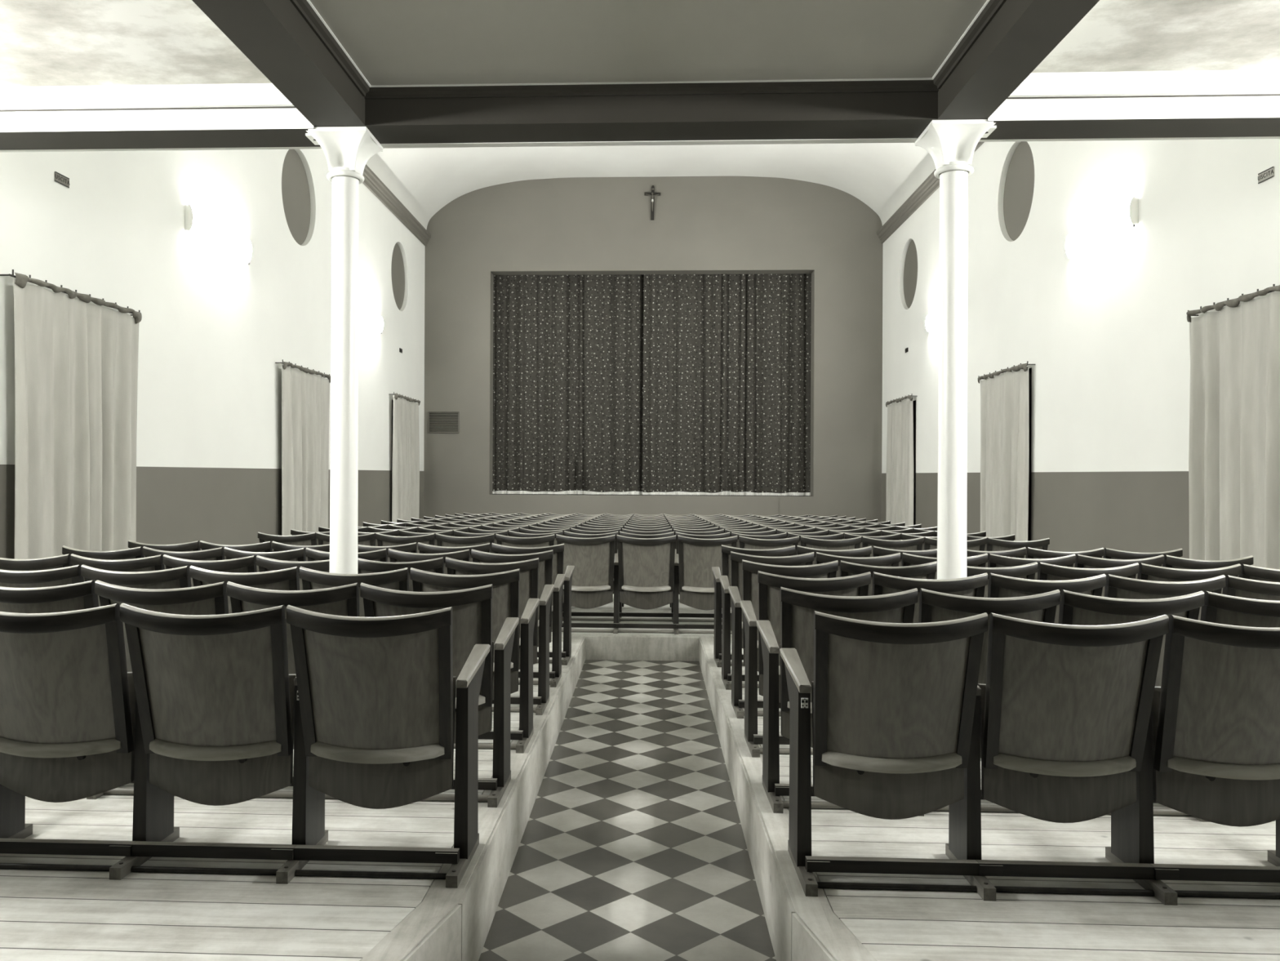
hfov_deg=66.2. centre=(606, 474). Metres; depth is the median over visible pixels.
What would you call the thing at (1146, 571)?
folding chair
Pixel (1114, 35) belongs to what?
ceiling
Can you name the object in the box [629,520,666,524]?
folding chair
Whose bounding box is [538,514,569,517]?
folding chair
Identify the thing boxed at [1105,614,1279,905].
folding chair
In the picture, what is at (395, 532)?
folding chair
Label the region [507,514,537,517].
folding chair
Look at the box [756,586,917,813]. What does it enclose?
folding chair
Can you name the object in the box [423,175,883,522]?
wall
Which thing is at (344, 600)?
folding chair
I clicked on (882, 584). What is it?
folding chair
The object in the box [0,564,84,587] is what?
folding chair
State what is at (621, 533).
folding chair
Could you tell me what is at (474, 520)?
folding chair
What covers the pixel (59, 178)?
exit sign
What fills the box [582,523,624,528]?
folding chair
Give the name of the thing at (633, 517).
folding chair
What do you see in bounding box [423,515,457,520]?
folding chair
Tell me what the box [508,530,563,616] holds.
folding chair
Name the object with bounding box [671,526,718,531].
folding chair
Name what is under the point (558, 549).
folding chair
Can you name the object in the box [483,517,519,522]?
folding chair
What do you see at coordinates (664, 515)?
folding chair
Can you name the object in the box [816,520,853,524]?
folding chair
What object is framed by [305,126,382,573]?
column
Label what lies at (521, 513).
folding chair
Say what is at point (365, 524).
folding chair
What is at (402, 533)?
folding chair
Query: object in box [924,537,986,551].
folding chair
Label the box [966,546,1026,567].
folding chair
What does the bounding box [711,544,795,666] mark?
folding chair
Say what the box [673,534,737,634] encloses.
folding chair
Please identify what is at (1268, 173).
exit sign
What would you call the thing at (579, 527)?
folding chair
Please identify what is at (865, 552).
folding chair
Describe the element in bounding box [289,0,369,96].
trim
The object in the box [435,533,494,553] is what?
folding chair
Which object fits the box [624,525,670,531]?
folding chair
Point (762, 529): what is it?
folding chair
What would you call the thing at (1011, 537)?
folding chair
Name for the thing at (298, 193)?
window
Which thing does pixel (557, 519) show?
folding chair
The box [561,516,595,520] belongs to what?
folding chair
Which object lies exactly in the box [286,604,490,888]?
folding chair
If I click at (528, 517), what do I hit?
folding chair
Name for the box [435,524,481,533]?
folding chair
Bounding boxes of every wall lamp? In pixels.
[184,203,252,264]
[358,303,383,333]
[925,308,938,331]
[1065,195,1137,258]
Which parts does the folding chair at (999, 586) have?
backrest, rail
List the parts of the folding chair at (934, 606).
backrest, rail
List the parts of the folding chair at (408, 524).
rail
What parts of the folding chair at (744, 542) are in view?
backrest, rail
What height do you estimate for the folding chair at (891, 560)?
0.845 m
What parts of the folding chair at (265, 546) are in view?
rail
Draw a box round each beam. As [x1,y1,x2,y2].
[0,91,1279,150]
[191,0,364,125]
[937,0,1099,119]
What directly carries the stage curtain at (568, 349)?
hanging from the wall at (728, 224)
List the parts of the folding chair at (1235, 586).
backrest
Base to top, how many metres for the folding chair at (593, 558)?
0.845 m
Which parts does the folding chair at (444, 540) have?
rail, backrest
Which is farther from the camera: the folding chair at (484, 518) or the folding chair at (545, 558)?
the folding chair at (484, 518)
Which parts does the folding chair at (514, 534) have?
rail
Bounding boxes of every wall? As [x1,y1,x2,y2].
[0,136,1279,151]
[0,148,425,559]
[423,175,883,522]
[881,138,1279,558]
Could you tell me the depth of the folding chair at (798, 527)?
11.37 m
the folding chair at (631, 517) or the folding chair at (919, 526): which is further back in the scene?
the folding chair at (631, 517)
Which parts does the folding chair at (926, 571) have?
backrest, rail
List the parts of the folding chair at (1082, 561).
backrest, rail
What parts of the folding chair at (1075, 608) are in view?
backrest, rail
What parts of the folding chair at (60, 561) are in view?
backrest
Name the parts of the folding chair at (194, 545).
rail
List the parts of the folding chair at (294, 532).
rail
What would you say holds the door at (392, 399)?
in the wall at (215, 326)
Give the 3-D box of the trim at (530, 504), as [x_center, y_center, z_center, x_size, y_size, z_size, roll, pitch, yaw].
[0.831,0.992,19.272,5.060,1.134,0.020,0,0,3]
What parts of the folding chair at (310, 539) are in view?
rail, backrest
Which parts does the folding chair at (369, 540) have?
backrest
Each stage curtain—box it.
[492,274,644,494]
[643,273,811,495]
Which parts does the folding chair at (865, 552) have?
rail, backrest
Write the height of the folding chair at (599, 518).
0.810 m
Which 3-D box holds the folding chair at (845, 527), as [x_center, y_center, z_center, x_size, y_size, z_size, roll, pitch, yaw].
[2.551,0.999,11.612,0.542,0.810,0.577,0,-1,3]
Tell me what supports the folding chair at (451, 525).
on the platform
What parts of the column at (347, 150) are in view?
bearing plate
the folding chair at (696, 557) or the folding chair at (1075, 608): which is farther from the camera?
the folding chair at (696, 557)
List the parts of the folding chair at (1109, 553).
rail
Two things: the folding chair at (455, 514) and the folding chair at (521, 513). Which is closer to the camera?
the folding chair at (455, 514)
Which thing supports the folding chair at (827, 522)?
on the platform
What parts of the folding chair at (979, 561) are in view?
backrest, rail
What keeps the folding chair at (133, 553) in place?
on the platform
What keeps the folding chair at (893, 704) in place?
on the platform
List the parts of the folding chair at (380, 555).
backrest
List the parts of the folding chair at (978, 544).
backrest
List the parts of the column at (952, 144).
bearing plate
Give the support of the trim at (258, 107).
attached to the beam at (863, 115)
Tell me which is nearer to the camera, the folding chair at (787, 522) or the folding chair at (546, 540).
the folding chair at (546, 540)
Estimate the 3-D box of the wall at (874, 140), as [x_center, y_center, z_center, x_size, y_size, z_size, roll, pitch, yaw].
[0.247,-3.956,5.245,8.992,4.376,0.170,0,0,3]
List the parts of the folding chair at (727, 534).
rail, rail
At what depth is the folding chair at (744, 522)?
12.95 m
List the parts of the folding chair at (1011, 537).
rail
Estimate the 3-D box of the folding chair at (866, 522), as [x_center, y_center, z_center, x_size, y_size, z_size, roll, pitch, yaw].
[3.679,1.036,13.121,0.578,0.810,0.577,0,-1,3]
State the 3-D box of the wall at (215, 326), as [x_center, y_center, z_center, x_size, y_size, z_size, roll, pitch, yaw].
[-4.155,-2.315,7.597,0.001,7.700,23.800,0,0,3]
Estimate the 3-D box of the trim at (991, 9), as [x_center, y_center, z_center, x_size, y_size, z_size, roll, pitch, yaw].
[1.415,-1.928,0.139,0.034,0.054,9.406,0,0,3]
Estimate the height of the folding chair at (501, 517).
0.810 m
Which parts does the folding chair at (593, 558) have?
rail, backrest, rail, seat, rail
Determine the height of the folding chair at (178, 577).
0.845 m
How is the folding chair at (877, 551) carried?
on the platform
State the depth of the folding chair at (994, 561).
5.88 m
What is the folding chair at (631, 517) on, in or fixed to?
on the platform
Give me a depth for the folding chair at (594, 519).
13.80 m
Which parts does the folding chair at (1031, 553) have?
rail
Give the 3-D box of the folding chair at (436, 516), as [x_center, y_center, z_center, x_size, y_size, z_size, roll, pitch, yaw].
[-2.467,1.054,15.740,0.542,0.810,0.577,0,-1,3]
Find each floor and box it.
[478,659,776,960]
[490,493,810,496]
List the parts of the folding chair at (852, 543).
backrest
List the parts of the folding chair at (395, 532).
rail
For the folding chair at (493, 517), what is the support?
on the platform
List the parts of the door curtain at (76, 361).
curtain rod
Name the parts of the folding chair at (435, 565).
backrest, rail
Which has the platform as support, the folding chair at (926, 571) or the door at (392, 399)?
the folding chair at (926, 571)
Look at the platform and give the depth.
2.96 m
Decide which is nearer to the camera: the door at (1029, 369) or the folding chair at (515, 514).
the door at (1029, 369)
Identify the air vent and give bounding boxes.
[428,411,458,432]
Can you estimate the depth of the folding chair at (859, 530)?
10.57 m
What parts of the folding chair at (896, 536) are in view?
rail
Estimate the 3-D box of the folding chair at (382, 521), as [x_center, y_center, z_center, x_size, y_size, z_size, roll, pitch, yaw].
[-2.608,0.991,12.626,0.542,0.810,0.577,0,-1,3]
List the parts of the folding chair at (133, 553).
backrest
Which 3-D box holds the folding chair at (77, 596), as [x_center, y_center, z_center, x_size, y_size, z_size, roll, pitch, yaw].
[-2.223,0.837,4.036,0.548,0.845,0.577,0,-1,3]
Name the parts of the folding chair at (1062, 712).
armrest, seat, rail, rail, backrest, rail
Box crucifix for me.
[644,185,660,219]
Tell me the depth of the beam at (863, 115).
4.98 m
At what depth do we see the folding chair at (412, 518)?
13.93 m
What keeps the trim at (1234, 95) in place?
attached to the beam at (863, 115)
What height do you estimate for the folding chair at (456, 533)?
0.845 m
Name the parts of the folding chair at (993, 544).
backrest, rail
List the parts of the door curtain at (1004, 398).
curtain rod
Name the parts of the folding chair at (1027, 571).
rail, backrest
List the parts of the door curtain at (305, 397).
curtain rod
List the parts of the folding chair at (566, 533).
rail, rail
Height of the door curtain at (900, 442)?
2.907 m
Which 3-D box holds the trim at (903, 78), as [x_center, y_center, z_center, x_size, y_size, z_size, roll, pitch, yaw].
[0.207,-1.957,4.899,2.812,0.008,0.007,0,0,3]
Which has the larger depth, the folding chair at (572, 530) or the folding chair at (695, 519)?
the folding chair at (695, 519)
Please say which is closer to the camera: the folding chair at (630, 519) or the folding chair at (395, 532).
the folding chair at (395, 532)
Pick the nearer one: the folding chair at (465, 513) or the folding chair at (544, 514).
the folding chair at (544, 514)
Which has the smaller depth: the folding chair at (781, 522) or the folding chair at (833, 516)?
the folding chair at (781, 522)
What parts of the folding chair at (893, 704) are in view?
armrest, number plate, seat, rail, rail, backrest, rail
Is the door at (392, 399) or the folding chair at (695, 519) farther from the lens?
the door at (392, 399)
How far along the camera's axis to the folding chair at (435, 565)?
5.28 m
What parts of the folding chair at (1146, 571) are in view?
backrest, rail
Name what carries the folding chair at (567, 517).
on the platform
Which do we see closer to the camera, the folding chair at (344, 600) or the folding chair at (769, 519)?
the folding chair at (344, 600)
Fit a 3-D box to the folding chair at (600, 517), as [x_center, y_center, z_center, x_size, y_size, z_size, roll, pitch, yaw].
[0.130,1.066,15.622,0.542,0.810,0.577,0,-1,3]
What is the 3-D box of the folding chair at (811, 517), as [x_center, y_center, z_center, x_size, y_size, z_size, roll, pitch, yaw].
[3.317,1.113,17.038,0.542,0.810,0.577,0,-1,3]
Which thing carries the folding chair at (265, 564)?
on the platform
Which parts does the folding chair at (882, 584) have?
backrest, rail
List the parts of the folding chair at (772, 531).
rail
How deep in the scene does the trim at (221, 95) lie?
5.01 m
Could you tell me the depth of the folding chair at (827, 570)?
5.28 m
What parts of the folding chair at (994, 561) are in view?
backrest, rail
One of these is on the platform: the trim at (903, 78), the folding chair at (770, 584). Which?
the folding chair at (770, 584)
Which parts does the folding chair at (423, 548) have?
backrest, rail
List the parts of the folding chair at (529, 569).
rail, backrest, rail, seat, armrest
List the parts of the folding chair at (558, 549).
rail, backrest, rail, seat, armrest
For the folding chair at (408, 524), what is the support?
on the platform
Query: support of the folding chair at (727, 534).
on the platform
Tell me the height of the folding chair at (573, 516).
0.810 m
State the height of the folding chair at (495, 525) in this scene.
0.810 m
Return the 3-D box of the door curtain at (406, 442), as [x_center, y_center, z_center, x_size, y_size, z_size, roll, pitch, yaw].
[-3.628,0.041,17.748,0.153,2.915,1.802,0,0,3]
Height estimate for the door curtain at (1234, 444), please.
2.680 m
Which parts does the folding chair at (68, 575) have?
backrest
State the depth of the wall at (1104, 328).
9.96 m
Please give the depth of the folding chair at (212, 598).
3.77 m
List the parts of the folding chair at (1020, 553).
rail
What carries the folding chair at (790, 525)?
on the platform
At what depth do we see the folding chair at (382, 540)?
8.43 m
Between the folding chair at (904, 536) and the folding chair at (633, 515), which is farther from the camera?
the folding chair at (633, 515)
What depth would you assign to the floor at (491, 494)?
19.65 m
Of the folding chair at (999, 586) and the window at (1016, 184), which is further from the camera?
the window at (1016, 184)
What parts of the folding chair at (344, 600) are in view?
rail, backrest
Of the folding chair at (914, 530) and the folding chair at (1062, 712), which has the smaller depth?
the folding chair at (1062, 712)
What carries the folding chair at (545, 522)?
on the platform
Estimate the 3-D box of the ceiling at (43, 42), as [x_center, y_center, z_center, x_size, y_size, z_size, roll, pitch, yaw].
[-3.095,-2.018,0.361,2.776,0.080,9.440,0,0,3]
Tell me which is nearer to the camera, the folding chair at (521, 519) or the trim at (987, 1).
the trim at (987, 1)
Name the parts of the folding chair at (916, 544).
backrest, rail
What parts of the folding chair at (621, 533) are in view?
rail, rail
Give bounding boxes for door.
[391,399,393,521]
[912,400,915,524]
[1027,367,1031,541]
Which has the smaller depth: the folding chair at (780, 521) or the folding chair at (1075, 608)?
the folding chair at (1075, 608)
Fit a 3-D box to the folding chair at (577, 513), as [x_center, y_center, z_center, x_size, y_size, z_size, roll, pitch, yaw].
[-0.284,1.112,17.981,0.542,0.810,0.577,0,-1,3]
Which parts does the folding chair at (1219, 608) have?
rail, backrest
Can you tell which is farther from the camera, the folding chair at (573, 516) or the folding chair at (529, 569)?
the folding chair at (573, 516)
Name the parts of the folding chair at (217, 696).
rail, backrest, rail, rail, seat, armrest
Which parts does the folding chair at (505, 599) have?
rail, backrest, rail, rail, seat, armrest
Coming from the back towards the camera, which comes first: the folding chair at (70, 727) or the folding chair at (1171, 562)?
the folding chair at (1171, 562)
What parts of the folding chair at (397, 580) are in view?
rail, backrest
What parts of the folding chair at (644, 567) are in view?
armrest, seat, rail, rail, rail, backrest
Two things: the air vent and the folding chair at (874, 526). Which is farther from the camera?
the air vent
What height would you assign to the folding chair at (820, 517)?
0.810 m
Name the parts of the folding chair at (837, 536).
rail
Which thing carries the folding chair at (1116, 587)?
on the platform
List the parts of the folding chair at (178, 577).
rail, backrest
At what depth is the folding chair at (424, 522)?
12.35 m
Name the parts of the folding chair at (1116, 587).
backrest, rail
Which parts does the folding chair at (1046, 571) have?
backrest, rail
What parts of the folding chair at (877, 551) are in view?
rail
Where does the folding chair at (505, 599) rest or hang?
on the platform
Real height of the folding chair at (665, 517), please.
0.810 m
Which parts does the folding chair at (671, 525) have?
rail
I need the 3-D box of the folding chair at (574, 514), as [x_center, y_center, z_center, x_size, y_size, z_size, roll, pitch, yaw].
[-0.319,1.096,17.203,0.542,0.810,0.577,0,-1,3]
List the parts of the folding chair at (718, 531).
rail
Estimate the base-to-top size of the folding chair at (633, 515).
0.810 m
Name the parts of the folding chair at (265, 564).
rail, backrest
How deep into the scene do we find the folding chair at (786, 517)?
16.01 m
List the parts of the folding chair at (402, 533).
rail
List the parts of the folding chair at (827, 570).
armrest, seat, rail, backrest, rail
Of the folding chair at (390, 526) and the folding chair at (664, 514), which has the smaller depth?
the folding chair at (390, 526)
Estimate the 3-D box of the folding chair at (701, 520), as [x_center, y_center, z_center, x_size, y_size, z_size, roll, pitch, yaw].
[1.098,1.039,14.018,0.542,0.810,0.577,0,-1,3]
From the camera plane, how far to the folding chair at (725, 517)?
16.06 m
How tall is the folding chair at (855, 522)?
0.810 m
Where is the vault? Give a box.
[365,142,935,230]
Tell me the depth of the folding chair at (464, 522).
12.32 m
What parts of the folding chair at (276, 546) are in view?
rail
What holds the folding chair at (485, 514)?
on the platform
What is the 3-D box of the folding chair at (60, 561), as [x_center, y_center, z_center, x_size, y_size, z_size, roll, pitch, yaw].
[-3.207,0.864,5.637,0.578,0.845,0.577,0,-1,3]
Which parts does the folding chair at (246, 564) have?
rail, backrest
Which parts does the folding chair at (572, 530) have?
rail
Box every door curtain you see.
[0,269,142,559]
[275,359,330,535]
[388,391,420,522]
[885,393,913,525]
[977,360,1035,541]
[1186,284,1279,568]
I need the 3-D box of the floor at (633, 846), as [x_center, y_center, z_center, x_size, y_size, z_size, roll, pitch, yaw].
[0.318,1.657,7.393,9.392,0.200,24.200,0,0,3]
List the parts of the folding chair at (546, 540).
rail, backrest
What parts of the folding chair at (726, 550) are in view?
armrest, rail, backrest, rail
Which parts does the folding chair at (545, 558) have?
rail, backrest, rail, seat, armrest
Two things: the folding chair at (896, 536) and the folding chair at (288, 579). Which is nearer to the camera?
the folding chair at (288, 579)
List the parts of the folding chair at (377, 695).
rail, backrest, rail, rail, seat, armrest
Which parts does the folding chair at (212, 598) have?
rail, backrest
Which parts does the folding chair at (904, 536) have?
rail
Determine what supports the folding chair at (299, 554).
on the platform
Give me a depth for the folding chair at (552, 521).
13.05 m
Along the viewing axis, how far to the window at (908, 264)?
17.40 m
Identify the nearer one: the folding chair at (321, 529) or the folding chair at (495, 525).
the folding chair at (321, 529)
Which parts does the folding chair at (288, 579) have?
rail, backrest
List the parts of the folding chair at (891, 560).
backrest, rail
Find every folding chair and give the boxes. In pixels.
[0,553,72,570]
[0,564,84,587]
[0,580,104,799]
[0,603,179,879]
[0,784,32,838]
[62,545,144,565]
[70,553,164,582]
[80,564,191,606]
[94,580,228,795]
[120,603,328,884]
[128,539,200,557]
[142,546,224,569]
[163,554,257,586]
[189,565,299,749]
[200,540,272,559]
[223,546,306,572]
[226,581,359,799]
[256,555,329,590]
[257,532,316,551]
[271,541,329,561]
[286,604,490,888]
[290,528,329,545]
[299,566,408,617]
[306,547,387,561]
[316,532,375,546]
[318,526,368,532]
[357,524,388,532]
[357,529,398,546]
[357,542,417,562]
[357,556,444,591]
[360,582,519,807]
[363,521,405,529]
[368,526,417,536]
[376,533,435,553]
[381,520,421,526]
[388,524,435,533]
[388,548,470,573]
[396,518,434,524]
[399,529,453,546]
[406,522,448,529]
[410,567,539,753]
[411,517,446,522]
[417,542,490,561]
[418,526,468,536]
[422,520,462,526]
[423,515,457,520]
[435,515,466,519]
[435,519,472,524]
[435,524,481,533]
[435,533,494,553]
[445,514,475,517]
[445,556,554,715]
[447,517,483,522]
[449,522,493,529]
[453,529,507,543]
[454,513,484,516]
[457,515,492,519]
[462,520,502,526]
[463,512,491,515]
[467,515,499,518]
[469,527,519,536]
[471,549,565,687]
[473,519,511,524]
[476,514,506,517]
[482,524,528,532]
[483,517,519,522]
[484,513,513,516]
[491,512,519,515]
[491,542,574,665]
[492,516,526,520]
[493,522,536,529]
[495,533,555,631]
[500,515,532,519]
[503,520,543,526]
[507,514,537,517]
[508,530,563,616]
[512,519,550,524]
[514,513,543,516]
[520,512,547,515]
[520,518,555,522]
[520,527,569,535]
[527,516,560,520]
[529,524,575,532]
[533,515,565,519]
[537,523,580,528]
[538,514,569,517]
[543,513,573,516]
[544,521,585,526]
[548,512,576,515]
[551,520,589,524]
[555,533,616,632]
[556,518,592,522]
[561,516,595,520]
[562,530,617,621]
[566,515,598,519]
[570,515,600,517]
[570,528,620,606]
[573,514,603,516]
[576,525,622,531]
[577,512,604,515]
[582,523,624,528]
[586,521,626,525]
[590,520,627,524]
[593,518,629,522]
[596,517,630,520]
[599,515,631,519]
[601,515,632,518]
[604,514,633,516]
[605,513,634,515]
[613,534,675,633]
[617,531,674,622]
[622,528,671,606]
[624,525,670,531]
[626,524,669,528]
[627,521,667,526]
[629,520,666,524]
[630,519,666,522]
[631,517,665,520]
[632,516,664,519]
[633,515,663,518]
[634,514,663,516]
[635,513,662,515]
[663,513,691,516]
[664,514,693,517]
[664,515,695,518]
[665,516,697,519]
[666,517,700,520]
[666,519,702,522]
[667,520,706,524]
[669,522,710,526]
[669,528,724,607]
[670,524,714,532]
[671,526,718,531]
[671,531,729,622]
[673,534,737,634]
[692,513,720,516]
[694,515,724,517]
[696,515,727,518]
[698,516,731,519]
[701,517,735,521]
[704,519,740,523]
[707,520,746,524]
[711,522,751,527]
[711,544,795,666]
[715,524,758,529]
[719,551,813,689]
[720,526,766,533]
[721,514,749,516]
[721,528,775,608]
[724,515,754,517]
[728,515,759,519]
[728,559,838,718]
[731,532,786,547]
[732,516,764,519]
[736,518,770,521]
[738,535,799,555]
[739,570,871,757]
[741,519,777,524]
[746,520,785,525]
[750,514,778,516]
[752,522,794,528]
[755,515,784,518]
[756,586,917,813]
[760,515,791,519]
[760,524,804,530]
[765,517,798,520]
[767,527,814,534]
[771,518,806,522]
[777,529,827,537]
[778,520,815,524]
[779,514,808,517]
[779,610,987,896]
[785,515,815,518]
[786,521,825,526]
[787,532,843,546]
[791,515,823,519]
[795,523,835,528]
[796,545,871,564]
[799,517,831,521]
[800,536,861,550]
[804,524,848,532]
[807,518,841,523]
[808,514,837,517]
[815,527,863,535]
[815,551,900,577]
[816,515,845,518]
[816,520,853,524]
[823,516,855,519]
[826,521,865,527]
[828,529,880,539]
[832,517,866,521]
[836,523,878,529]
[840,560,937,595]
[842,519,877,522]
[844,533,900,547]
[849,524,894,533]
[853,520,890,524]
[862,536,924,556]
[864,527,912,536]
[865,521,905,528]
[872,546,937,566]
[872,571,987,622]
[879,523,921,530]
[880,530,933,540]
[894,525,937,530]
[901,533,937,550]
[901,552,987,579]
[912,528,933,536]
[918,587,1060,816]
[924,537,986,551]
[933,530,986,537]
[945,613,1168,901]
[966,533,1015,551]
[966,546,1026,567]
[966,561,1037,597]
[980,573,1106,758]
[986,537,1049,558]
[987,553,1075,579]
[1026,546,1104,567]
[1037,561,1138,596]
[1057,589,1204,816]
[1075,554,1164,578]
[1102,547,1182,566]
[1104,573,1225,620]
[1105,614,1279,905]
[1137,562,1240,594]
[1162,555,1253,577]
[1192,591,1279,822]
[1222,574,1279,600]
[1238,564,1279,582]
[1267,818,1279,866]
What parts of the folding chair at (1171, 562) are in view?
backrest, rail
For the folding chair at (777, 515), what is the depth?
17.58 m
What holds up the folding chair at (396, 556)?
on the platform
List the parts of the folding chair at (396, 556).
rail, backrest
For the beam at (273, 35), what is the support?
on the column at (347, 150)
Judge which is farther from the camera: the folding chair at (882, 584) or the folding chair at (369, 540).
the folding chair at (369, 540)
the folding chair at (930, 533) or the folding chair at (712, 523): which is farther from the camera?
the folding chair at (712, 523)
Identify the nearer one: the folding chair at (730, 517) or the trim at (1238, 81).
the trim at (1238, 81)
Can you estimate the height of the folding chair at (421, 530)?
0.810 m
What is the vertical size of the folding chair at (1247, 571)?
0.845 m
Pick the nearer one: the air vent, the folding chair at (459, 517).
the folding chair at (459, 517)
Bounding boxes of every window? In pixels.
[281,149,315,245]
[391,241,408,311]
[899,238,917,309]
[997,141,1034,241]
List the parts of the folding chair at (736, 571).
armrest, rail, backrest, rail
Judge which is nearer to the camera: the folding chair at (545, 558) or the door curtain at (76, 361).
the folding chair at (545, 558)
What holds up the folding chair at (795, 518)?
on the platform
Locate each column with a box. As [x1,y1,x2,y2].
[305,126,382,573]
[915,119,996,579]
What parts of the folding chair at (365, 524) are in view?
rail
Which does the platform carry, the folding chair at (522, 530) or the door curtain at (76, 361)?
the folding chair at (522, 530)
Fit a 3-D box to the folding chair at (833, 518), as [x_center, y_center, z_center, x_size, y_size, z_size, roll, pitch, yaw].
[3.784,1.083,15.456,0.578,0.810,0.577,0,-1,3]
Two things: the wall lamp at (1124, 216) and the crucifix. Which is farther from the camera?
the crucifix
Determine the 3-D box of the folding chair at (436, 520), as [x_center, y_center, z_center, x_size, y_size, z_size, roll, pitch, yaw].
[-2.054,1.009,13.381,0.542,0.810,0.577,0,-1,3]
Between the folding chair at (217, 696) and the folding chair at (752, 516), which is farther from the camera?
the folding chair at (752, 516)
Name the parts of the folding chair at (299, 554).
rail, backrest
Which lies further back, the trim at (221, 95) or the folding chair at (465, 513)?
the folding chair at (465, 513)
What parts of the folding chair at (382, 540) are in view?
rail, backrest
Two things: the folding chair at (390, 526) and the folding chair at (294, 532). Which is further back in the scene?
the folding chair at (390, 526)
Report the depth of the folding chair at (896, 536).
9.02 m
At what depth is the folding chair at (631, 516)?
16.14 m
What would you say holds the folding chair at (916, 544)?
on the platform
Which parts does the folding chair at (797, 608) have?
armrest, rail, seat, rail, backrest, rail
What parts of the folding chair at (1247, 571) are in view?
backrest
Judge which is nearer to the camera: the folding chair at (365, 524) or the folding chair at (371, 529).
the folding chair at (371, 529)
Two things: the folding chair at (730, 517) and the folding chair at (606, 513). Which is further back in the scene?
the folding chair at (606, 513)
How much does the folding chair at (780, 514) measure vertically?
0.810 m
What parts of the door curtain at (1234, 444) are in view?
curtain rod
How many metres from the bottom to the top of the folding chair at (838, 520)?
0.810 m
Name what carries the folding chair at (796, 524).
on the platform
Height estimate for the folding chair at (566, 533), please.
0.845 m
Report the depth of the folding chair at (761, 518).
15.27 m
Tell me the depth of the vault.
17.98 m
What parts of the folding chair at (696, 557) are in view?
armrest, rail, rail, seat, rail, backrest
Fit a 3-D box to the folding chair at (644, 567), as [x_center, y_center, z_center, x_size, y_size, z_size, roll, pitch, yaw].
[0.335,0.943,8.592,0.548,0.845,0.577,0,-1,3]
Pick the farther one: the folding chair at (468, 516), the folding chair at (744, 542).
the folding chair at (468, 516)
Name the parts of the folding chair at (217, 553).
rail, backrest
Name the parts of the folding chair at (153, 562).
rail, backrest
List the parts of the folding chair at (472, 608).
rail, backrest, rail, seat, rail, armrest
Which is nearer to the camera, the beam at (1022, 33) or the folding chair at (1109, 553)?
the beam at (1022, 33)
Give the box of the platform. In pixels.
[0,593,1279,960]
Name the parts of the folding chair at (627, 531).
rail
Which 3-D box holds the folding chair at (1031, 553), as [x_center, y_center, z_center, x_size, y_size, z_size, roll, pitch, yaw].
[3.120,0.924,6.898,0.548,0.845,0.577,0,-1,3]
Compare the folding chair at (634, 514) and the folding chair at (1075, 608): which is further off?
the folding chair at (634, 514)
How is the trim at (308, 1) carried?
attached to the ceiling at (390, 42)
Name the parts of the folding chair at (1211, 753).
rail, seat, rail, rail, backrest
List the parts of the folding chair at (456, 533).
rail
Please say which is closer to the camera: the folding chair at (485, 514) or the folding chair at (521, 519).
the folding chair at (521, 519)
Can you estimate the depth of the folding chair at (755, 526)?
11.39 m
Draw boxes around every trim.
[0,83,293,109]
[0,106,295,111]
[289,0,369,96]
[306,0,370,86]
[362,164,431,245]
[364,80,938,98]
[369,77,933,87]
[520,495,778,515]
[876,142,983,243]
[932,0,989,79]
[933,0,1006,88]
[1006,93,1279,98]
[1008,69,1279,97]
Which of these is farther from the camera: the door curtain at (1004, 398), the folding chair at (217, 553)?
the door curtain at (1004, 398)
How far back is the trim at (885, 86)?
4.91 m
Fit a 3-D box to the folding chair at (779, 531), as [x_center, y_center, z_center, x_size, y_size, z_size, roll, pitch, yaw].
[1.961,0.965,10.078,0.542,0.810,0.577,0,-1,3]
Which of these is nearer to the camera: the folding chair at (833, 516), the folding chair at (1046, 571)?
the folding chair at (1046, 571)
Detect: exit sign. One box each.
[54,171,70,187]
[1257,166,1274,183]
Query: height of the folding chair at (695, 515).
0.810 m
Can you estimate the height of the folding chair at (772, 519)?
0.810 m
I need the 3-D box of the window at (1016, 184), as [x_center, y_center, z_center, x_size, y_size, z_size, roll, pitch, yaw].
[5.093,-3.506,12.132,0.070,1.220,1.220,0,0,3]
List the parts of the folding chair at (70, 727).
backrest, rail, rail, seat, rail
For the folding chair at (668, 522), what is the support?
on the platform
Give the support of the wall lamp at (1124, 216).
attached to the wall at (1104, 328)
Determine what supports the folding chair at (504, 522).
on the platform
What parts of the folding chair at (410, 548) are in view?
rail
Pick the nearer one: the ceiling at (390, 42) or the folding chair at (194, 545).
the ceiling at (390, 42)
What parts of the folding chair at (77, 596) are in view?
backrest, rail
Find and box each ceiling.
[0,0,271,86]
[310,0,986,84]
[1031,0,1279,72]
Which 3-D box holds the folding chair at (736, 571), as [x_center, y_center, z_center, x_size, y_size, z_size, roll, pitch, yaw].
[1.006,0.899,6.213,0.548,0.845,0.577,0,-1,3]
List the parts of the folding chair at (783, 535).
backrest, rail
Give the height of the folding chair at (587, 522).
0.810 m
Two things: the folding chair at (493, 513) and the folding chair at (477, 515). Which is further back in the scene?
the folding chair at (493, 513)
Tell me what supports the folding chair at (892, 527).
on the platform
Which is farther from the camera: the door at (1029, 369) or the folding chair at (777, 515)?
the folding chair at (777, 515)
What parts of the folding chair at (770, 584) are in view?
armrest, seat, rail, backrest, rail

